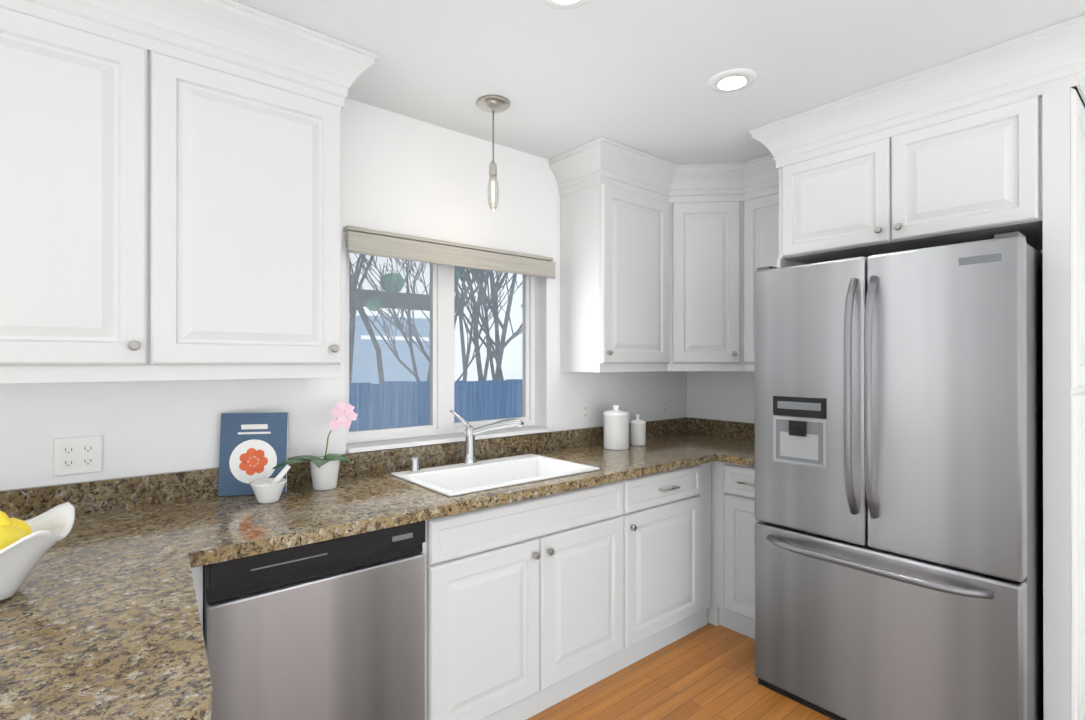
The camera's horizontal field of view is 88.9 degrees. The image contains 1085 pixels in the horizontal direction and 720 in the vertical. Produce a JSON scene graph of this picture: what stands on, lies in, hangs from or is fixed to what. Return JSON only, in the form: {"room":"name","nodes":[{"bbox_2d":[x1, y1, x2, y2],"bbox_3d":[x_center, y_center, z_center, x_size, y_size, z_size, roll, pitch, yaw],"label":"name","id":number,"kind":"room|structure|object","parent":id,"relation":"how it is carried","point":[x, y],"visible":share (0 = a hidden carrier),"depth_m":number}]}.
{"room":"kitchen","nodes":[
{"label":"kitchen","id":0,"kind":"room"},
{"bbox_2d":[0,98,686,490],"bbox_3d":[-1.225,0.159,2.019,5.920,2.470,0.160,0,0,-40],"label":"wall","id":1,"kind":"structure","parent":0,"point":[406,176],"depth_m":2.33},
{"bbox_2d":[54,435,101,475],"bbox_3d":[-1.446,0.297,1.722,0.116,0.115,0.008,0,0,-40],"label":"electrical outlet","id":2,"kind":"object","parent":1,"relation":"attached to","point":[77,455],"visible":1,"depth_m":1.72},
{"bbox_2d":[0,0,377,383],"bbox_3d":[-1.595,-0.508,1.350,2.318,1.136,0.392,0,0,-40],"label":"upper cabinet","id":3,"kind":"object","parent":1,"relation":"attached to","point":[170,189],"visible":0.98,"depth_m":1.61},
{"bbox_2d":[346,247,534,443],"bbox_3d":[-0.468,-0.094,2.700,1.071,0.906,0.063,0,0,-40],"label":"window","id":4,"kind":"structure","parent":1,"relation":"in","point":[442,354],"depth_m":2.65},
{"bbox_2d":[343,226,554,278],"bbox_3d":[-0.373,-0.485,2.584,1.102,0.110,0.056,0,0,-40],"label":"window blind","id":5,"kind":"object","parent":4,"relation":"attached to","point":[365,241],"visible":0.98,"depth_m":2.49},
{"bbox_2d":[346,426,549,452],"bbox_3d":[-0.427,0.371,2.650,1.073,0.020,0.170,0,0,-40],"label":"window sill","id":6,"kind":"structure","parent":1,"relation":"attached to","point":[396,443],"depth_m":2.52},
{"bbox_2d":[580,401,589,421],"bbox_3d":[0.241,0.292,3.126,0.070,0.115,0.008,0,0,-40],"label":"electrical outlet","id":7,"kind":"object","parent":1,"relation":"attached to","point":[584,411],"visible":1,"depth_m":3.12},
{"bbox_2d":[661,398,667,415],"bbox_3d":[0.794,0.303,3.586,0.070,0.115,0.008,0,0,-40],"label":"electrical outlet","id":8,"kind":"object","parent":1,"relation":"attached to","point":[664,406],"visible":1,"depth_m":3.58},
{"bbox_2d":[233,0,1084,164],"bbox_3d":[0.553,-1.111,-0.115,5.920,0.060,5.720,0,0,-40],"label":"ceiling","id":9,"kind":"structure","parent":0,"point":[638,75],"depth_m":1.96},
{"bbox_2d":[476,95,509,210],"bbox_3d":[-0.206,-0.848,2.310,0.140,0.453,0.140,0,0,-40],"label":"pendant light","id":10,"kind":"object","parent":9,"relation":"hanging from","point":[493,104],"visible":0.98,"depth_m":2.29},
{"bbox_2d":[541,0,589,8],"bbox_3d":[0.070,-1.071,1.603,0.180,0.010,0.180,0,0,-40],"label":"recessed light","id":11,"kind":"object","parent":9,"relation":"in","point":[564,4],"visible":1,"depth_m":1.66},
{"bbox_2d":[708,68,756,92],"bbox_3d":[0.730,-1.070,2.127,0.180,0.010,0.180,0,0,-40],"label":"recessed light","id":12,"kind":"object","parent":9,"relation":"in","point":[733,80],"visible":1,"depth_m":2.12},
{"bbox_2d":[526,622,833,719],"bbox_3d":[0.553,1.449,-0.121,5.920,0.120,5.720,0,0,-40],"label":"floor","id":13,"kind":"structure","parent":0,"point":[706,672],"depth_m":2.33},
{"bbox_2d":[191,566,202,630],"bbox_3d":[-1.043,0.954,1.156,0.604,0.876,1.391,0,0,-40],"label":"base cabinet","id":14,"kind":"object","parent":13,"relation":"on","point":[197,572],"depth_m":1.43},
{"bbox_2d":[0,417,754,719],"bbox_3d":[-0.301,0.538,1.765,4.497,0.312,1.404,0,0,-40],"label":"countertop","id":15,"kind":"structure","parent":14,"relation":"on","point":[99,616],"depth_m":1.57},
{"bbox_2d":[0,502,74,600],"bbox_3d":[-1.127,0.385,1.093,0.309,0.182,0.309,0,0,-40],"label":"fruit bowl","id":16,"kind":"object","parent":15,"relation":"on","point":[26,545],"visible":1,"depth_m":1.09},
{"bbox_2d":[218,412,288,495],"bbox_3d":[-1.029,0.333,1.973,0.220,0.287,0.049,0,0,-11],"label":"cookbook","id":17,"kind":"object","parent":15,"relation":"on","point":[253,446],"visible":0.94,"depth_m":1.96},
{"bbox_2d":[250,464,290,503],"bbox_3d":[-0.921,0.418,1.870,0.127,0.120,0.116,0,0,-40],"label":"mortar","id":18,"kind":"object","parent":15,"relation":"on","point":[267,490],"visible":1,"depth_m":1.84},
{"bbox_2d":[273,400,357,489],"bbox_3d":[-0.821,0.315,2.018,0.314,0.326,0.224,0,0,-40],"label":"orchid","id":19,"kind":"object","parent":15,"relation":"on","point":[324,470],"visible":0.98,"depth_m":2.05},
{"bbox_2d":[410,409,523,471],"bbox_3d":[-0.329,0.345,2.405,0.464,0.246,0.246,0,0,-40],"label":"faucet","id":20,"kind":"object","parent":15,"relation":"on","point":[470,434],"visible":1,"depth_m":2.47},
{"bbox_2d":[603,405,629,449],"bbox_3d":[0.403,0.362,3.017,0.144,0.236,0.144,0,0,-40],"label":"canister","id":21,"kind":"object","parent":15,"relation":"on","point":[615,428],"visible":1,"depth_m":2.96},
{"bbox_2d":[630,415,645,445],"bbox_3d":[0.542,0.395,3.141,0.093,0.171,0.093,0,0,-40],"label":"canister","id":22,"kind":"object","parent":15,"relation":"on","point":[637,431],"visible":0.98,"depth_m":3.10},
{"bbox_2d":[203,521,425,719],"bbox_3d":[-0.809,0.955,1.836,0.618,0.870,0.611,0,0,-40],"label":"dishwasher","id":23,"kind":"object","parent":13,"relation":"on","point":[332,629],"visible":0.71,"depth_m":1.59},
{"bbox_2d":[421,479,630,719],"bbox_3d":[-0.204,0.957,2.365,0.980,0.876,0.607,0,0,-40],"label":"base cabinet","id":24,"kind":"object","parent":13,"relation":"on","point":[534,606],"depth_m":2.10},
{"bbox_2d":[631,462,714,663],"bbox_3d":[0.439,0.958,2.900,0.693,0.876,0.607,0,0,-40],"label":"base cabinet","id":25,"kind":"object","parent":13,"relation":"on","point":[673,511],"depth_m":2.66},
{"bbox_2d":[719,461,758,638],"bbox_3d":[1.272,0.958,2.914,0.606,0.876,0.341,0,0,-40],"label":"base cabinet","id":26,"kind":"object","parent":13,"relation":"on","point":[737,521],"depth_m":2.80},
{"bbox_2d":[754,232,1043,719],"bbox_3d":[1.508,0.499,2.302,0.976,1.792,0.887,0,0,-40],"label":"refrigerator","id":27,"kind":"object","parent":13,"relation":"on","point":[898,408],"visible":1,"depth_m":1.95},
{"bbox_2d":[687,250,1042,422],"bbox_3d":[2.767,0.159,1.724,0.160,2.470,5.400,0,0,-40],"label":"wall","id":28,"kind":"structure","parent":0,"point":[723,395],"depth_m":3.54},
{"bbox_2d":[548,14,1084,719],"bbox_3d":[1.167,0.161,2.551,1.235,2.469,2.076,0,0,-40],"label":"upper cabinet","id":29,"kind":"object","parent":28,"relation":"attached to","point":[662,260],"visible":0.85,"depth_m":2.25},
{"label":"outside","id":30,"kind":"structure","parent":0,"visible":0},
{"bbox_2d":[349,253,522,381],"bbox_3d":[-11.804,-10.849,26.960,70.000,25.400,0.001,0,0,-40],"label":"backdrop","id":31,"kind":"structure","parent":30,"point":[512,361],"depth_m":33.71},
{"bbox_3d":[-7.973,1.826,16.070,18.000,0.100,29.600,0,0,-40],"label":"ground","id":32,"kind":"structure","parent":30,"visible":0},
{"bbox_2d":[349,289,463,429],"bbox_3d":[-4.575,0.172,14.022,2.600,3.200,5.500,0,0,-40],"label":"house","id":33,"kind":"structure","parent":32,"relation":"on","point":[399,346],"depth_m":11.86},
{"bbox_2d":[349,379,521,430],"bbox_3d":[-0.022,0.996,7.375,9.102,1.522,0.060,0,0,-40],"label":"fence","id":34,"kind":"object","parent":32,"relation":"on","point":[489,400],"depth_m":6.24},
{"bbox_2d":[349,253,522,383],"bbox_3d":[-2.199,-4.541,9.530,9.224,12.636,8.155,0,0,-40],"label":"tree","id":35,"kind":"object","parent":32,"relation":"on","point":[493,305],"depth_m":8.67}
]}

